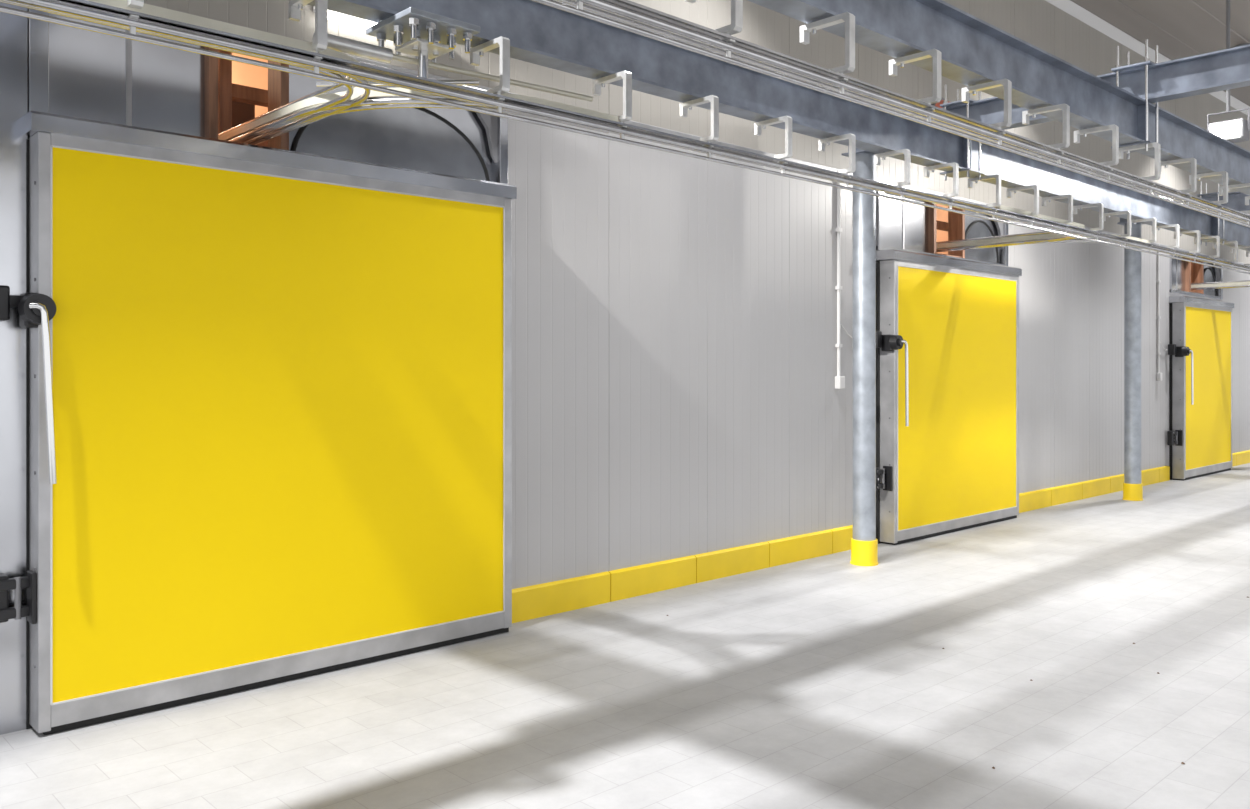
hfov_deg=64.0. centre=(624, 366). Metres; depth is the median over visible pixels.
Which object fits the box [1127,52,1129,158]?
rod
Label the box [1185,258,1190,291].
post
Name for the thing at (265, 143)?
crossbar
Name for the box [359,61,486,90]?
head
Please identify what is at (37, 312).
boss
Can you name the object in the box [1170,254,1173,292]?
door frame
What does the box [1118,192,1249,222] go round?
beam
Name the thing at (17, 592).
pin
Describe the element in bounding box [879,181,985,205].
head
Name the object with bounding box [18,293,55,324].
latch hub
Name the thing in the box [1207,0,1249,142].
lamp
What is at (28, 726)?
seal
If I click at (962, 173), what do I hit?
clamp
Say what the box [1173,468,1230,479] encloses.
seal
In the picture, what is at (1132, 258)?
shaft
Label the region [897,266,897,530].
bead
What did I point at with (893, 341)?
latch hub
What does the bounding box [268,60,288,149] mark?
post
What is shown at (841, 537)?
tile
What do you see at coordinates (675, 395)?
wall
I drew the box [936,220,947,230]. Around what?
crossbar
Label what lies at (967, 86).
rod
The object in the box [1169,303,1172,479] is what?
seal
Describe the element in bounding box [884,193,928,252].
panel
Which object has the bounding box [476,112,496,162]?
gusset
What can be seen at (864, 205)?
shaft
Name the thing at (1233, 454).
tile
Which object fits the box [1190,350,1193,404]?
lever
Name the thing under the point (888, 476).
hinge leaf
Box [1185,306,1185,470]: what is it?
bead
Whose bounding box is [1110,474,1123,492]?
tile
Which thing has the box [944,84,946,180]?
rod
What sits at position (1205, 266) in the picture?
panel
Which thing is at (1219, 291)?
door frame
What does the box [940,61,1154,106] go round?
cross beam
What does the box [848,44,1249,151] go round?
beam
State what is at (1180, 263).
panel
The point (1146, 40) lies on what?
rod
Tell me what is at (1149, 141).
clamp
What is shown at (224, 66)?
wood post
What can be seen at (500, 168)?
door frame
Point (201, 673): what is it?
bead
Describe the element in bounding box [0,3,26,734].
cladding
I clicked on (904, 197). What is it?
joint
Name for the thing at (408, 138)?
wall panel
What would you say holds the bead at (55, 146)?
attached to the door at (56, 139)
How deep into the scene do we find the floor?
4.71 m
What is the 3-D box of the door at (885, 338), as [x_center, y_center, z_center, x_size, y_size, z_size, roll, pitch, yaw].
[3.172,0.307,9.768,2.616,2.545,0.160,0,0,-43]
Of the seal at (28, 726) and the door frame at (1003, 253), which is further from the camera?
the door frame at (1003, 253)
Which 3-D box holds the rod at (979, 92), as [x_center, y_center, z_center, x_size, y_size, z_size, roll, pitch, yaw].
[2.663,-1.760,7.507,0.018,0.721,0.017,0,0,-43]
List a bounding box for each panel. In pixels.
[49,13,204,136]
[289,65,492,181]
[296,108,486,180]
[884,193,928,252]
[965,210,998,252]
[1174,255,1184,290]
[1176,256,1176,289]
[1204,262,1215,281]
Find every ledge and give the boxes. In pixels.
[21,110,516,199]
[876,249,1021,275]
[1169,296,1233,307]
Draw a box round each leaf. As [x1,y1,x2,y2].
[27,570,36,623]
[52,147,502,702]
[883,466,891,490]
[898,266,1015,530]
[1175,430,1181,445]
[1186,306,1230,469]
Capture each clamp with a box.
[940,168,984,177]
[1111,140,1162,152]
[1201,237,1226,241]
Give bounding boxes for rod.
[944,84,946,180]
[956,89,958,100]
[967,86,968,177]
[978,91,980,180]
[1116,46,1118,86]
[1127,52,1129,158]
[1145,39,1147,150]
[1155,45,1157,142]
[1200,181,1201,244]
[1217,183,1218,235]
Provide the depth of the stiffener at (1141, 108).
6.58 m
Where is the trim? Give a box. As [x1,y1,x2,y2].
[1045,0,1249,115]
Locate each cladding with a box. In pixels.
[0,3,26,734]
[144,0,1249,263]
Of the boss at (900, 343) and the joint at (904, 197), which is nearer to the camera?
the boss at (900, 343)
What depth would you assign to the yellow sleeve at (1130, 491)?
11.97 m
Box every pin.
[14,577,20,619]
[882,468,884,488]
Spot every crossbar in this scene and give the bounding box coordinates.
[232,83,267,106]
[234,135,267,146]
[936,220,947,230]
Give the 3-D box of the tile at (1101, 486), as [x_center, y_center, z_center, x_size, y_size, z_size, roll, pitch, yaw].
[5.835,1.498,12.399,0.850,0.205,0.030,0,0,-43]
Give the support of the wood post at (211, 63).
on the sill
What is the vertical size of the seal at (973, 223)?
0.431 m
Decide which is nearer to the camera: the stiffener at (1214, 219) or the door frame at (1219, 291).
the stiffener at (1214, 219)
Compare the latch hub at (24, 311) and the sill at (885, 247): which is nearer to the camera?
the latch hub at (24, 311)
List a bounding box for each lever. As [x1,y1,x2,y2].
[29,302,56,483]
[902,340,908,425]
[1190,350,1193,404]
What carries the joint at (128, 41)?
attached to the panel at (87, 69)
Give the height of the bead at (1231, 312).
2.320 m
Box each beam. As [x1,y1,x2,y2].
[308,0,1249,250]
[748,0,1249,195]
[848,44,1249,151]
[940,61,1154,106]
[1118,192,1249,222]
[1197,192,1218,195]
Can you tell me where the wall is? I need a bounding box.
[28,114,1249,588]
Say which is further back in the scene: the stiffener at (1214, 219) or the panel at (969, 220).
the stiffener at (1214, 219)
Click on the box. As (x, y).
(241, 112)
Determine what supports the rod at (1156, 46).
attached to the cross beam at (1140, 64)
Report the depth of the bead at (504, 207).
6.00 m
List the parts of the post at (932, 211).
post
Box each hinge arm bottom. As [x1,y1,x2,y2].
[0,605,28,620]
[877,483,886,488]
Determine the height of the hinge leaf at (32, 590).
0.220 m
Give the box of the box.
[232,101,254,134]
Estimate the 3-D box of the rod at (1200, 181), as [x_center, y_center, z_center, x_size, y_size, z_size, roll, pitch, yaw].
[6.586,-1.760,11.437,0.018,0.721,0.017,0,0,-43]
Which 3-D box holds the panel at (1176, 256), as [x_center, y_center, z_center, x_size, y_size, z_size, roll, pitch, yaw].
[8.026,-1.367,14.542,0.024,0.525,0.006,0,0,-43]
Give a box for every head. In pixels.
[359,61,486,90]
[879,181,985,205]
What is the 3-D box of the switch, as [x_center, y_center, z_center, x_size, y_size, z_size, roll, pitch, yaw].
[-0.795,-1.320,4.507,1.352,0.260,0.659,0,0,-43]
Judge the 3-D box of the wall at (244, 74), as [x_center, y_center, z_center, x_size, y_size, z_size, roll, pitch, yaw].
[-3.578,-1.650,7.251,2.650,1.900,0.050,0,0,-43]
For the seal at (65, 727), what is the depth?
4.99 m
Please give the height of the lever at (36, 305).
0.773 m
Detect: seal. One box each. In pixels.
[26,139,32,728]
[43,628,508,734]
[292,97,489,180]
[876,262,880,543]
[881,515,1016,544]
[965,220,998,262]
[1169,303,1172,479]
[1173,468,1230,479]
[1204,267,1216,295]
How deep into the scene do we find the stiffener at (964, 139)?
7.49 m
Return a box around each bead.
[50,146,51,704]
[51,145,503,207]
[51,611,503,705]
[503,207,504,610]
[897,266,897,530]
[898,265,1016,280]
[898,506,1016,531]
[1016,281,1016,505]
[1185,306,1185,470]
[1231,312,1231,460]
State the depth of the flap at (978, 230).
10.51 m
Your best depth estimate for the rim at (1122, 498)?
11.97 m
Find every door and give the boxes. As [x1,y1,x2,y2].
[0,132,511,732]
[876,259,1018,543]
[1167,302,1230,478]
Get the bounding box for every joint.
[126,30,131,125]
[346,54,1244,264]
[903,197,904,248]
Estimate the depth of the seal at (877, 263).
9.06 m
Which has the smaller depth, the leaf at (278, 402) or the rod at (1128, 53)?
the leaf at (278, 402)
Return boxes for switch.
[312,7,592,101]
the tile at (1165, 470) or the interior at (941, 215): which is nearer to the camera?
the interior at (941, 215)
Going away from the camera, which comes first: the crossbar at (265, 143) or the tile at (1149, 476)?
the crossbar at (265, 143)
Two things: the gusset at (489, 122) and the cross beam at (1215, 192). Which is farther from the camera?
the cross beam at (1215, 192)
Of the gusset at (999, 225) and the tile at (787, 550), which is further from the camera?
the gusset at (999, 225)
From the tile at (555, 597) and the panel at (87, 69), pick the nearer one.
the panel at (87, 69)
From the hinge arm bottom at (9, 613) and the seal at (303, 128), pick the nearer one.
the hinge arm bottom at (9, 613)
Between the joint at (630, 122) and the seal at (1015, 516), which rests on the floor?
the seal at (1015, 516)
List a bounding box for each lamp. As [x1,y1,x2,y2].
[313,6,376,28]
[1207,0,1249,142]
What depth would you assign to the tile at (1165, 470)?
13.98 m
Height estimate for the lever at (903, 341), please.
0.773 m
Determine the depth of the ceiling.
12.48 m
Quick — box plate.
[842,150,875,156]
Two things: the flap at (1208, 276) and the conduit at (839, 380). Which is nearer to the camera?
the conduit at (839, 380)
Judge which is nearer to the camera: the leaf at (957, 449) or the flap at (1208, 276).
the leaf at (957, 449)
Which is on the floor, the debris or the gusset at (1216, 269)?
the debris
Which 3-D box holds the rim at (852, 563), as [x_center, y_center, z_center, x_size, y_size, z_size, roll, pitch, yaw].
[1.947,1.593,8.138,0.224,0.015,0.224,0,0,-43]
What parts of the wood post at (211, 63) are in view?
post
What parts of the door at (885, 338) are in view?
hinge, plate, hinge arm, stile, rail, stile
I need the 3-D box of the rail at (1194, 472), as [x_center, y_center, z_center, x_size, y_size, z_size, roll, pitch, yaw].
[8.598,1.512,14.861,2.060,0.105,0.154,0,0,-43]
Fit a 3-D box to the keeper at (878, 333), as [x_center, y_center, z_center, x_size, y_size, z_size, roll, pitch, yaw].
[2.238,-0.245,8.940,0.080,0.150,0.090,0,0,-43]
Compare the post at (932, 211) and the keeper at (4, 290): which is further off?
the post at (932, 211)
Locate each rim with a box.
[850,561,877,565]
[1122,498,1142,500]
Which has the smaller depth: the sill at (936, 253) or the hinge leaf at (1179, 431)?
the sill at (936, 253)
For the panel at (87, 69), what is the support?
on the sill
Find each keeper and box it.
[0,285,9,320]
[876,331,881,347]
[1168,344,1175,354]
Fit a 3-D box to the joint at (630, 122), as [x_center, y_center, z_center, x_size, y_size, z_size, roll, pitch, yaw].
[7.114,-1.695,13.607,39.000,0.050,0.020,0,0,-43]
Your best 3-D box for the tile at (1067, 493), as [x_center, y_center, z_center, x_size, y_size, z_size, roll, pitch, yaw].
[5.209,1.498,11.812,0.850,0.205,0.030,0,0,-43]
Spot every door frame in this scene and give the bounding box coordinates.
[27,8,48,112]
[493,113,507,183]
[876,191,883,250]
[999,219,1007,265]
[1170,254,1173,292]
[1216,265,1222,299]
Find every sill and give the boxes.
[876,246,1004,265]
[936,253,961,257]
[1170,289,1220,299]
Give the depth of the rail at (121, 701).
4.97 m
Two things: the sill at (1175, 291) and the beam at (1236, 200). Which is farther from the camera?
the sill at (1175, 291)
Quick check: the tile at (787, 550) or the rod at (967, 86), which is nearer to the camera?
the rod at (967, 86)
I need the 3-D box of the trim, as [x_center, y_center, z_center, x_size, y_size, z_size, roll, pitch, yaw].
[7.138,-4.247,13.581,39.000,0.095,0.089,0,0,-43]
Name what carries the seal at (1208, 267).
on the sill at (1175, 291)
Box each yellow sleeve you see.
[851,538,877,563]
[1123,482,1142,499]
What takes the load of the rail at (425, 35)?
hanging from the clamp
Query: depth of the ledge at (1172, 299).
14.47 m
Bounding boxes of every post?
[205,47,217,138]
[218,50,231,140]
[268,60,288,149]
[929,202,935,253]
[948,206,964,257]
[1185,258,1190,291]
[1191,259,1203,293]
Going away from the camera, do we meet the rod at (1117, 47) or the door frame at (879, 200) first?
the rod at (1117, 47)
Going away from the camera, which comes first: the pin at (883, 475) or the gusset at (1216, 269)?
the pin at (883, 475)
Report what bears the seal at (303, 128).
on the sill
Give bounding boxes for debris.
[666,597,1249,768]
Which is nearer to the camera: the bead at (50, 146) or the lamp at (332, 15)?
the bead at (50, 146)
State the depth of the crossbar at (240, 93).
5.64 m
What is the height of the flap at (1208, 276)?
0.420 m
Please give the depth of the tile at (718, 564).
7.67 m
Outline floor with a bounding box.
[0,463,1249,808]
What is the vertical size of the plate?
0.013 m
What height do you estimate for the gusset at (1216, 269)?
0.360 m
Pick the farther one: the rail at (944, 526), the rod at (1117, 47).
the rail at (944, 526)
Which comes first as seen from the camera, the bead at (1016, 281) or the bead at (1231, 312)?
the bead at (1016, 281)
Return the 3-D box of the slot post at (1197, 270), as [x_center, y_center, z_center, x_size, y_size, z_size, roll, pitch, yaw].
[8.708,-1.365,15.214,0.045,0.570,0.160,0,0,-43]
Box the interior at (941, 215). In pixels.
[936,204,947,254]
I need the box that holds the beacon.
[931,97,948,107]
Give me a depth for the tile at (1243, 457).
16.45 m
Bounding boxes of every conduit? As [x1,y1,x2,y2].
[835,182,852,388]
[1156,244,1167,380]
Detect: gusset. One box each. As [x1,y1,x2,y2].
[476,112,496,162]
[994,217,1002,248]
[1213,264,1218,281]
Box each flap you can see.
[965,222,997,262]
[1204,269,1215,295]
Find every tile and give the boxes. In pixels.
[512,571,609,622]
[608,555,695,601]
[694,541,768,582]
[767,529,831,566]
[830,525,852,553]
[1019,488,1050,512]
[1050,482,1081,505]
[1081,477,1109,498]
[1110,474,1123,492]
[1141,468,1159,485]
[1157,466,1169,481]
[1232,453,1235,466]
[1236,450,1249,465]
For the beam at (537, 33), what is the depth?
5.75 m
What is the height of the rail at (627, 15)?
0.373 m
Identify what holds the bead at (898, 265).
attached to the door at (885, 338)
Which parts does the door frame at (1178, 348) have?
hinge, plate, stile, rail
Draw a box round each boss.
[31,300,49,315]
[898,338,903,345]
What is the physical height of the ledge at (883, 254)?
0.085 m
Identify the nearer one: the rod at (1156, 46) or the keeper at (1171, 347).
the rod at (1156, 46)
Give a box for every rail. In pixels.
[0,0,1249,289]
[51,612,503,726]
[531,0,1249,227]
[897,507,1015,540]
[1185,462,1230,477]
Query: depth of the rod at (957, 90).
7.63 m
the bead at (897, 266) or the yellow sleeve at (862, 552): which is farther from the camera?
the bead at (897, 266)
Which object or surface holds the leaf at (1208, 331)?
attached to the door frame at (1178, 348)
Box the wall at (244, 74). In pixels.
[232,53,267,127]
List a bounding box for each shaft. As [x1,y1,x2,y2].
[853,153,875,540]
[1124,223,1140,483]
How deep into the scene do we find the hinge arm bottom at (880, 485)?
8.93 m
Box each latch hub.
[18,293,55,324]
[889,335,902,349]
[1182,346,1188,355]
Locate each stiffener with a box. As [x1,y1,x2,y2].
[963,137,970,168]
[1138,104,1148,140]
[1212,216,1216,235]
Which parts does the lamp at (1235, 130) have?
glass, stem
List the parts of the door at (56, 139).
hinge, plate, hinge arm, keeper arm, stile, rail, stile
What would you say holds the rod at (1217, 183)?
attached to the cross beam at (1215, 192)
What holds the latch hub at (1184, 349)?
attached to the door frame at (1178, 348)
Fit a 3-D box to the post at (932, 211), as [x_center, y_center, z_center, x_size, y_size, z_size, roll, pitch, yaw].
[2.978,-1.365,9.834,0.045,0.570,0.160,0,0,-43]
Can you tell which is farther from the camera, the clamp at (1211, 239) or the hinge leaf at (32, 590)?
the clamp at (1211, 239)
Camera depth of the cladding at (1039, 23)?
8.66 m
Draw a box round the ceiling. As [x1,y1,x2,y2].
[1070,0,1249,105]
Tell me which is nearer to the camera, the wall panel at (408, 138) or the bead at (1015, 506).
the wall panel at (408, 138)
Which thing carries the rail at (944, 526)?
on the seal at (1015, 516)
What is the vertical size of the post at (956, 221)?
0.570 m
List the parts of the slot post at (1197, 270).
post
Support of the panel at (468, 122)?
on the sill
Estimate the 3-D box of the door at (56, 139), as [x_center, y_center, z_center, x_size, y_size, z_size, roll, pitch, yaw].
[-1.729,0.282,5.167,2.721,2.595,0.160,0,0,-43]
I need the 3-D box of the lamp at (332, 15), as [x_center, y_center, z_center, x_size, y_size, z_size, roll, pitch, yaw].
[-1.424,-1.940,5.534,0.600,0.160,0.099,0,0,-43]

